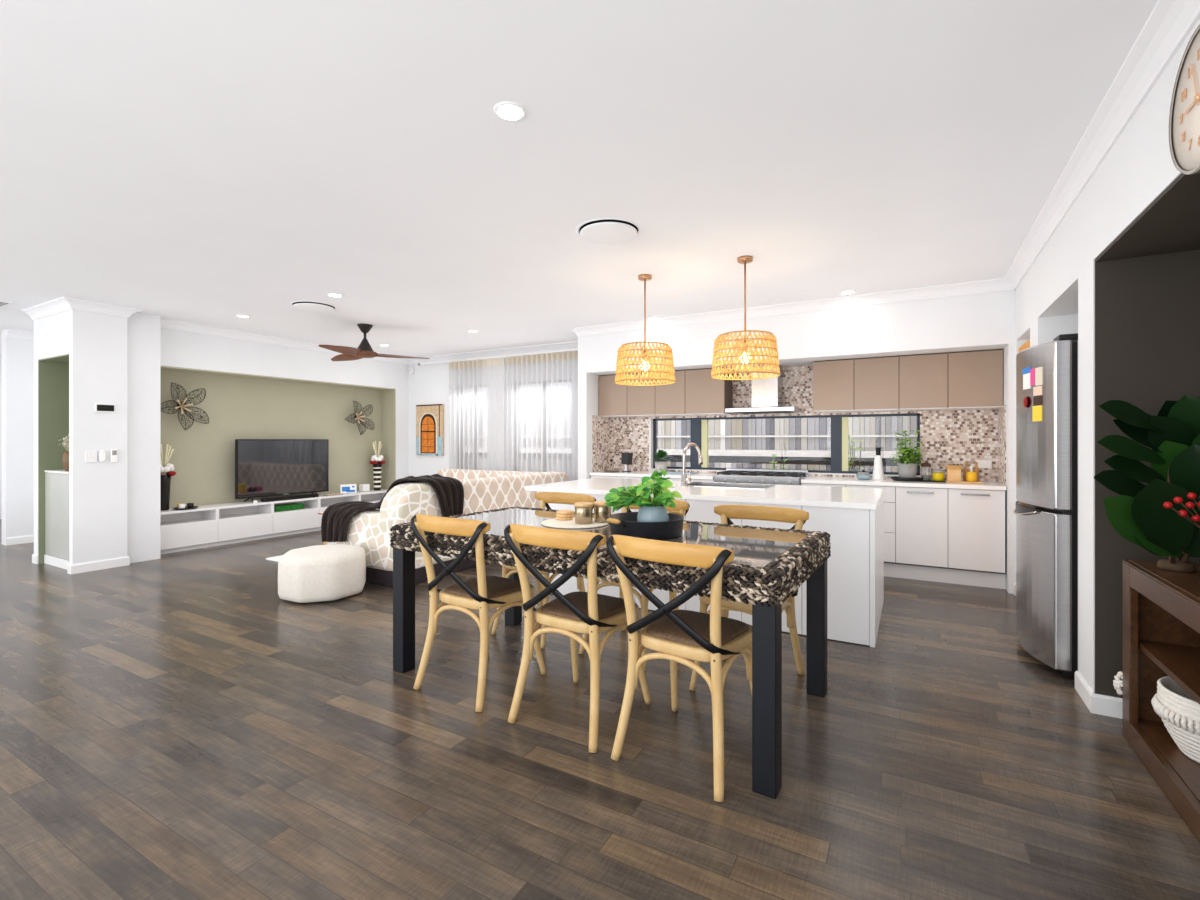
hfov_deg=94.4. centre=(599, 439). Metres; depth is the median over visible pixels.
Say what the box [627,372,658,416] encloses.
upper cabinet
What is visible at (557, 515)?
coaster
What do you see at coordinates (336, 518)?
throw blanket
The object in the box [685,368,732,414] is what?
upper cabinet
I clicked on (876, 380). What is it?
upper cabinet
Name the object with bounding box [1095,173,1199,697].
wall
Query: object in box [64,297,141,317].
trim
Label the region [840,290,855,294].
recessed light
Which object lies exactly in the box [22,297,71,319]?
trim
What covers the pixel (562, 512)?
coaster
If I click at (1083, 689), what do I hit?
baseboard
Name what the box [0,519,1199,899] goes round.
floor
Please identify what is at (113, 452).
remote
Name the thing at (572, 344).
trim
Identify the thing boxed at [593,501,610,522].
canister
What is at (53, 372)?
niche
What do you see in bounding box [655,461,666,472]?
pot
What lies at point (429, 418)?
picture
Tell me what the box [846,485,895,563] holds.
base cabinet
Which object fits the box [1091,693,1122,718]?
baseboard
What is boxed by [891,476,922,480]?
platter
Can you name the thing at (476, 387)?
sheer curtain
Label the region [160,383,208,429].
art
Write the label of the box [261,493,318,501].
soundbar
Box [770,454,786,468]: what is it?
sapling
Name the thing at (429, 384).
wall
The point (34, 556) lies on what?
baseboard
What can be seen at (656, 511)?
pothos
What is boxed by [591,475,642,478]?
base cabinet
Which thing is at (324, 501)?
base cabinet
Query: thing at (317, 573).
pouf
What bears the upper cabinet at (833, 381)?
attached to the backsplash
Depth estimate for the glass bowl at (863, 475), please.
5.46 m
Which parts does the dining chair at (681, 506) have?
leg, seat frame, leg, leg, rail, leg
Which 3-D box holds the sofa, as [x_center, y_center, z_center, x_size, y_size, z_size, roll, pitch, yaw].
[-2.006,0.838,6.508,2.215,0.885,2.790,0,0,29]
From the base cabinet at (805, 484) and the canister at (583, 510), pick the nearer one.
the canister at (583, 510)
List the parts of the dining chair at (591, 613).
leg, rail, leg, seat frame, leg, leg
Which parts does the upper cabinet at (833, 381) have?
rail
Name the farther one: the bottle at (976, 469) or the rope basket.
the bottle at (976, 469)
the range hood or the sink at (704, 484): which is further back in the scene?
the range hood
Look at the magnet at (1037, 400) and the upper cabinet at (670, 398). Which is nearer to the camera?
the magnet at (1037, 400)
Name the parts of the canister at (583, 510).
lid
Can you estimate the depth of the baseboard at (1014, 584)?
4.58 m
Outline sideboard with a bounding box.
[1122,559,1199,841]
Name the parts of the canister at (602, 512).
lid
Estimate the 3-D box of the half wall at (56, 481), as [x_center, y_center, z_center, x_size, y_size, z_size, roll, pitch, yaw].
[-5.355,0.797,5.734,0.772,0.965,0.337,0,0,29]
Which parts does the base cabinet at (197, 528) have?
drawer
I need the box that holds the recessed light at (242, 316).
[236,315,249,317]
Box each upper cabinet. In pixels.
[599,374,635,416]
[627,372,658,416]
[655,370,692,415]
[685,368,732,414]
[813,359,856,412]
[854,356,899,411]
[899,353,947,410]
[947,349,1002,409]
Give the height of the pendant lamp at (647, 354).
0.874 m
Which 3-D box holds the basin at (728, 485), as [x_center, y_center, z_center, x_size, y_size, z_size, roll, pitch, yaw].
[1.097,0.487,4.788,0.690,0.186,0.380,0,0,29]
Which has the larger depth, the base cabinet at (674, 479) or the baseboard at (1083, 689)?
the base cabinet at (674, 479)
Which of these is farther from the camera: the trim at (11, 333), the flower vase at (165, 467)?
the trim at (11, 333)
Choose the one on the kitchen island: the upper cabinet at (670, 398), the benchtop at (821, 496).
the benchtop at (821, 496)
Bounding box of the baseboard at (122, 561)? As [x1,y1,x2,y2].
[71,556,129,573]
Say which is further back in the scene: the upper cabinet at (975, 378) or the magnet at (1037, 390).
the upper cabinet at (975, 378)
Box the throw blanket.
[321,474,463,541]
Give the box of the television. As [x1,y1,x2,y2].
[235,439,328,502]
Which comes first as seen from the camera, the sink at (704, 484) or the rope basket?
the rope basket
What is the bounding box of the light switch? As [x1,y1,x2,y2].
[85,450,96,462]
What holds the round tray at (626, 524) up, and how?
on the dining table
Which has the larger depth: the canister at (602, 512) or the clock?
the canister at (602, 512)
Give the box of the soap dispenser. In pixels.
[966,466,976,481]
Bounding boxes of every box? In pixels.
[274,503,303,511]
[359,484,369,491]
[946,465,961,480]
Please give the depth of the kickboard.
4.98 m
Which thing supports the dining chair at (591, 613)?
on the floor
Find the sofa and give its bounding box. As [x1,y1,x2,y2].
[326,469,568,586]
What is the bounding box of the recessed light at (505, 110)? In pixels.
[494,101,525,120]
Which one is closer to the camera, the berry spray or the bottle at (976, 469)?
the berry spray
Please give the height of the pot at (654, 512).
0.135 m
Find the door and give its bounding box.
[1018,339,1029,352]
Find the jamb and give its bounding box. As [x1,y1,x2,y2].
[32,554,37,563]
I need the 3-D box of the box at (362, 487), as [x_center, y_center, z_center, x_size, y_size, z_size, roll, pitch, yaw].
[-3.682,0.748,8.692,0.110,0.115,0.130,0,0,29]
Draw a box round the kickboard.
[884,563,1005,588]
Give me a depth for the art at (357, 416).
8.68 m
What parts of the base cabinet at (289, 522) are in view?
drawer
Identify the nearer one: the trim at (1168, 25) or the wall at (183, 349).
the trim at (1168, 25)
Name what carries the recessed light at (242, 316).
in the ceiling
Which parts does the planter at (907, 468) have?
pot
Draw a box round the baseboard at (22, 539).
[6,535,33,544]
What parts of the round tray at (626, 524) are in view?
handle, handle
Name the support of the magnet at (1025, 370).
attached to the refrigerator
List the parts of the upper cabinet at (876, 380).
rail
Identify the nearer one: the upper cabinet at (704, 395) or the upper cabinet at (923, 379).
the upper cabinet at (923, 379)
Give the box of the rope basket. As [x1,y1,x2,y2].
[1151,676,1199,762]
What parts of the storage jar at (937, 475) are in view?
lid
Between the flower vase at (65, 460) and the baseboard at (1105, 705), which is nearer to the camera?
the baseboard at (1105, 705)
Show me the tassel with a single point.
(1118, 682)
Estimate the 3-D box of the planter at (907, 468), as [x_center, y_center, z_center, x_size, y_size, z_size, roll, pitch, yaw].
[2.932,0.138,5.320,0.304,0.469,0.270,0,0,45]
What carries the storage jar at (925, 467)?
on the serving tray at (944, 481)
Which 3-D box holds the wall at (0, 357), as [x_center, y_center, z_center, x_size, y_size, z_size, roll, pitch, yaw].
[-8.270,-0.030,6.611,5.100,2.620,9.800,0,0,29]
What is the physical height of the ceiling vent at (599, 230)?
0.025 m
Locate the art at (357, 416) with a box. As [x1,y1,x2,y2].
[345,401,373,434]
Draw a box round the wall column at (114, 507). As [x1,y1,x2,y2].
[34,309,159,563]
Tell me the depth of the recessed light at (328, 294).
5.13 m
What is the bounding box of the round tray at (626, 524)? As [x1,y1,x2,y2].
[607,511,683,539]
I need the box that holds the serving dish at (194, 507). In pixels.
[173,506,198,509]
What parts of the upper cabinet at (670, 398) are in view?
rail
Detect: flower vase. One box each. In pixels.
[59,434,68,470]
[160,444,175,510]
[369,441,384,490]
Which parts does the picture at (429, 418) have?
orange door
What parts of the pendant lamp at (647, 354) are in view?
lamp shade, rod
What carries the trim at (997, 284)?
attached to the wall at (981, 321)
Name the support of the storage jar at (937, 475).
on the serving tray at (944, 481)
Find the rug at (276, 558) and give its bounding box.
[266,555,282,561]
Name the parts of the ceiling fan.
blade, blade, blade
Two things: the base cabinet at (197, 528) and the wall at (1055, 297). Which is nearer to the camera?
the wall at (1055, 297)
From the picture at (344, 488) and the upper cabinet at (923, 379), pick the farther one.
the picture at (344, 488)
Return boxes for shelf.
[1139,639,1199,703]
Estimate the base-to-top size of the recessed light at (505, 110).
0.008 m
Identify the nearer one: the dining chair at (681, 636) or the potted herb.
the dining chair at (681, 636)
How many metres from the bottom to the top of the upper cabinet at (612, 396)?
0.508 m
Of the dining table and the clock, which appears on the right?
the clock
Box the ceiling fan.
[318,323,429,360]
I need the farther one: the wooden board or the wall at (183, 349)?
the wall at (183, 349)
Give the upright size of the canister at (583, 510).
0.112 m
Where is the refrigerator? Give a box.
[1013,333,1077,677]
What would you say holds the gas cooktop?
on the benchtop at (706, 476)
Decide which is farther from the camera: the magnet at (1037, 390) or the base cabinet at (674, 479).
the base cabinet at (674, 479)
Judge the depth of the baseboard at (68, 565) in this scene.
5.32 m
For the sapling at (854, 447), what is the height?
1.493 m
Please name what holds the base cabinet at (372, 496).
on the floor
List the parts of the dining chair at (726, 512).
leg, leg, seat frame, rail, leg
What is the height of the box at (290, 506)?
0.071 m
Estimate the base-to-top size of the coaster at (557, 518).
0.016 m
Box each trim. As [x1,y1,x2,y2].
[6,329,33,339]
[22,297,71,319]
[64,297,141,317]
[160,318,407,364]
[408,341,577,364]
[574,278,1015,335]
[1004,0,1199,288]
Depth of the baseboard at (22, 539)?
6.85 m
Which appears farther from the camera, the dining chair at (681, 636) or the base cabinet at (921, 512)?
the base cabinet at (921, 512)
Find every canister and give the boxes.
[574,502,592,523]
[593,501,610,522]
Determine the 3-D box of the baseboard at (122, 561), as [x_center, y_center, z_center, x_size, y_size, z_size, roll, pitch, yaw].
[-4.930,1.238,5.495,0.014,0.095,0.453,0,0,29]
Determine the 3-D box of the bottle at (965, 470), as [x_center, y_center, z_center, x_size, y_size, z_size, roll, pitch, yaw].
[3.389,0.290,5.149,0.044,0.171,0.043,0,0,29]
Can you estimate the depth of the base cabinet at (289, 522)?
7.57 m
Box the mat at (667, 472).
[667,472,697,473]
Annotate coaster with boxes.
[556,514,572,517]
[556,516,572,519]
[557,510,573,514]
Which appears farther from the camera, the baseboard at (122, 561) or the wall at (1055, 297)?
the baseboard at (122, 561)
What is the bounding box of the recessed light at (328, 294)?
[327,293,342,296]
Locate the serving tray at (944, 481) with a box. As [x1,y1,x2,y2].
[919,480,945,482]
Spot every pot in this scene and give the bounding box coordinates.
[637,504,668,521]
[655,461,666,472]
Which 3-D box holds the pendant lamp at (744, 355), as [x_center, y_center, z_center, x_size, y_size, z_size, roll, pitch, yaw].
[1.068,-0.903,4.094,0.494,0.874,0.494,0,0,29]
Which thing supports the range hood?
attached to the backsplash
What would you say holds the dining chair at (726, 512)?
on the floor
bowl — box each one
[856,470,870,479]
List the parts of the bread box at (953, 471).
lid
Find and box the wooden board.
[945,480,983,483]
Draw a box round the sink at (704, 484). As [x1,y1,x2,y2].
[679,482,775,488]
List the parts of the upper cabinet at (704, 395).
rail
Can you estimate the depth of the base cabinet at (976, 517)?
4.82 m
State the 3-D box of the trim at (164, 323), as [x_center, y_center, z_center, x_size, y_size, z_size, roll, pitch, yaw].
[-4.097,-1.298,7.508,0.090,0.096,3.900,0,0,29]
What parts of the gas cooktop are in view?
control panel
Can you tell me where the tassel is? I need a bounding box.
[1113,671,1122,694]
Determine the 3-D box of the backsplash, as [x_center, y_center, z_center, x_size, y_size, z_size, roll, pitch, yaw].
[1.845,0.237,6.042,4.103,2.085,0.620,0,0,29]
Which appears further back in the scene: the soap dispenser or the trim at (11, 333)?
the trim at (11, 333)
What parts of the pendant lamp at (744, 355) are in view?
rod, bulb, lamp shade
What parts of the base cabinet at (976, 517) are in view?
handle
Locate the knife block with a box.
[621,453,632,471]
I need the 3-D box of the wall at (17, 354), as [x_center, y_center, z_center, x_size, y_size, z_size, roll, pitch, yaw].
[-6.235,-0.030,8.644,0.150,2.620,4.260,0,0,29]
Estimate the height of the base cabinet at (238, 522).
0.475 m
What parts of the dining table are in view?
leg, leg, table frame, glass, leg, leg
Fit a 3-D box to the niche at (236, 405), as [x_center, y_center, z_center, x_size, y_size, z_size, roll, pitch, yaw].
[-4.263,0.225,7.653,0.338,2.110,3.290,0,0,29]
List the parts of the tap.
spout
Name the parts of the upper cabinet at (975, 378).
rail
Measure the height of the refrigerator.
1.845 m
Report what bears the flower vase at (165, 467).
on the base cabinet at (197, 528)
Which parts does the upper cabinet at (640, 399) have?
rail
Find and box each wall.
[0,357,1,518]
[2,330,33,544]
[44,470,68,569]
[160,328,407,479]
[408,351,572,476]
[586,290,1015,593]
[1016,19,1199,692]
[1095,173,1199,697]
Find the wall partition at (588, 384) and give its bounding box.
[578,336,608,479]
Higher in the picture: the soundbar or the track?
the track
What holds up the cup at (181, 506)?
on the serving dish at (194, 507)
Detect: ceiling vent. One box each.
[0,300,11,306]
[290,301,336,311]
[576,218,641,243]
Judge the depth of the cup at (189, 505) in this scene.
6.46 m
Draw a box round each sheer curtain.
[449,357,503,470]
[505,350,577,480]
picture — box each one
[342,486,354,491]
[416,404,443,455]
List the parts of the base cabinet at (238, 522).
drawer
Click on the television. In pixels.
(263, 467)
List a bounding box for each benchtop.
[525,478,884,509]
[589,470,1005,489]
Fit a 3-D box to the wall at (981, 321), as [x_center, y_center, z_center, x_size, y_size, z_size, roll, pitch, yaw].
[2.236,-0.030,5.811,5.010,2.620,0.880,0,0,29]
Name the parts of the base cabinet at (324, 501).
drawer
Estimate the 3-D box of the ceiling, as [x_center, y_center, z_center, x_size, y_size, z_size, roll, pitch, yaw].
[-3.448,-1.380,4.066,16.000,0.080,10.100,0,0,29]
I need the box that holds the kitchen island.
[540,491,883,647]
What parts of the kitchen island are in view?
panel, panel, panel, panel, panel, panel, panel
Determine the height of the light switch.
0.120 m
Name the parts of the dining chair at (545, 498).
leg, seat frame, leg, leg, rail, leg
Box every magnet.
[1022,367,1030,373]
[1023,373,1030,389]
[1023,397,1027,407]
[1030,368,1034,385]
[1032,405,1041,421]
[1033,386,1041,395]
[1033,396,1041,405]
[1035,367,1042,385]
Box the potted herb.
[652,450,669,472]
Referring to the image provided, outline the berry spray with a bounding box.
[1163,492,1199,527]
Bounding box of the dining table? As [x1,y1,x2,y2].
[390,507,830,798]
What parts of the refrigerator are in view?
door, door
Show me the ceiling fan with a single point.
(364, 350)
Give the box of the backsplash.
[592,365,1005,484]
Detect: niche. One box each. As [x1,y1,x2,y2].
[38,354,68,563]
[160,365,395,507]
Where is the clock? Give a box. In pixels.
[1169,24,1199,174]
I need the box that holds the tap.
[681,442,702,486]
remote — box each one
[98,450,105,461]
[110,449,117,462]
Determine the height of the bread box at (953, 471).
0.140 m
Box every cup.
[178,504,185,508]
[187,503,193,507]
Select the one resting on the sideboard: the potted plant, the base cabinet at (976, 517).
the potted plant
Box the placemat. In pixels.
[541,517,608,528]
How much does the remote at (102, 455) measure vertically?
0.120 m
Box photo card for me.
[340,484,356,493]
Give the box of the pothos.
[604,468,681,521]
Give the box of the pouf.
[278,544,365,602]
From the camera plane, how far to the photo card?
8.32 m
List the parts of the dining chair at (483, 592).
leg, rail, leg, seat frame, leg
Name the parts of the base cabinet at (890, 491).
drawer, drawer, drawer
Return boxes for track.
[418,348,577,365]
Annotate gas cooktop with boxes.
[714,468,807,484]
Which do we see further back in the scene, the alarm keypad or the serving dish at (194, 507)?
the serving dish at (194, 507)
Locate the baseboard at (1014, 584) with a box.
[1013,583,1015,595]
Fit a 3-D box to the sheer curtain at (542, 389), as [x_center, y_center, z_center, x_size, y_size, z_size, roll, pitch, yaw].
[-0.700,0.022,7.721,1.560,2.455,0.104,0,0,29]
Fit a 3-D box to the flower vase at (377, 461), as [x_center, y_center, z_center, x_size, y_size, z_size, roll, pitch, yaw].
[-3.562,0.410,8.895,0.194,0.789,0.209,0,0,40]
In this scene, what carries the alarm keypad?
attached to the wall column at (114, 507)
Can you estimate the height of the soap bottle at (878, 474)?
0.318 m
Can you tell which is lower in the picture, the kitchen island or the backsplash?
the kitchen island
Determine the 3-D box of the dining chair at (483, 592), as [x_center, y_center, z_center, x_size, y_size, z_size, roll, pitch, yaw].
[-0.629,0.831,2.941,0.530,0.909,0.550,0,0,33]
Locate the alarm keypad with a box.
[94,403,114,412]
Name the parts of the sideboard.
rail, rail, panel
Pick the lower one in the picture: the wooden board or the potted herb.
the wooden board
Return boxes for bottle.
[872,447,884,479]
[963,462,968,480]
[973,462,978,480]
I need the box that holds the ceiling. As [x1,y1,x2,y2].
[0,0,1157,356]
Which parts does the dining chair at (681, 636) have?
leg, rail, leg, seat frame, leg, leg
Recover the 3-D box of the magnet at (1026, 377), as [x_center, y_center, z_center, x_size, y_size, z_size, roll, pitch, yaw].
[2.478,-0.340,3.229,0.004,0.090,0.093,0,0,17]
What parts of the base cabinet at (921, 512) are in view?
handle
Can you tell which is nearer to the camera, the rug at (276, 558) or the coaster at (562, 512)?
the coaster at (562, 512)
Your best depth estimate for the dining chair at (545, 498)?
3.82 m
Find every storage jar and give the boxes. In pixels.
[921,463,930,479]
[932,470,944,480]
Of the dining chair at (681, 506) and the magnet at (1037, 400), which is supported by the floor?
the dining chair at (681, 506)
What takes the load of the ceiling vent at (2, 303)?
in the ceiling
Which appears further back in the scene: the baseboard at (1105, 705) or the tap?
the tap
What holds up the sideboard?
on the floor
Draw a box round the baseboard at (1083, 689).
[1075,671,1093,711]
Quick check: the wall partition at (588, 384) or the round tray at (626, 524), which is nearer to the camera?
the round tray at (626, 524)
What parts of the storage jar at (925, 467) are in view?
lid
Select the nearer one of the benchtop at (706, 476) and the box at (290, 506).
the benchtop at (706, 476)
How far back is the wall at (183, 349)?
7.43 m
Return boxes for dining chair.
[411,514,545,711]
[491,492,595,648]
[504,524,650,752]
[579,497,689,670]
[606,535,751,801]
[689,505,808,690]
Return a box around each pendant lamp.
[615,274,674,385]
[711,255,779,379]
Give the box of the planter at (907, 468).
[890,430,923,477]
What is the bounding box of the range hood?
[725,365,801,413]
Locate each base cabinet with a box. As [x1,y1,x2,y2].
[160,505,217,553]
[205,500,272,545]
[271,497,318,537]
[317,493,359,530]
[357,489,387,502]
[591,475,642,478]
[651,478,713,481]
[801,483,845,486]
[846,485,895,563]
[896,486,947,568]
[948,488,1004,573]
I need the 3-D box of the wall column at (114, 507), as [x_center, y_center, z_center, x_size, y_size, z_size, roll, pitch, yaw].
[-5.293,-0.030,5.884,1.000,2.620,0.745,0,0,29]
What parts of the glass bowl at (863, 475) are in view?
lid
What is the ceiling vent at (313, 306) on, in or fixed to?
in the ceiling
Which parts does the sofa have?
arm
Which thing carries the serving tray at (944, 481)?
on the benchtop at (706, 476)
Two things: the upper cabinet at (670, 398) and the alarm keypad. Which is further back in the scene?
the upper cabinet at (670, 398)
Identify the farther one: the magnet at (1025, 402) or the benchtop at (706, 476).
the benchtop at (706, 476)
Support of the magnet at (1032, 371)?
attached to the refrigerator
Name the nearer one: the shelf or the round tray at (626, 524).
the shelf
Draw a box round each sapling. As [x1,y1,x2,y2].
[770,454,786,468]
[849,434,863,470]
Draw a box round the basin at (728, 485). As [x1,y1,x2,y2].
[688,483,768,487]
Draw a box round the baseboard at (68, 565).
[67,564,72,573]
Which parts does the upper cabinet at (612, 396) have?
rail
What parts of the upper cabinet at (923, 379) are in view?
rail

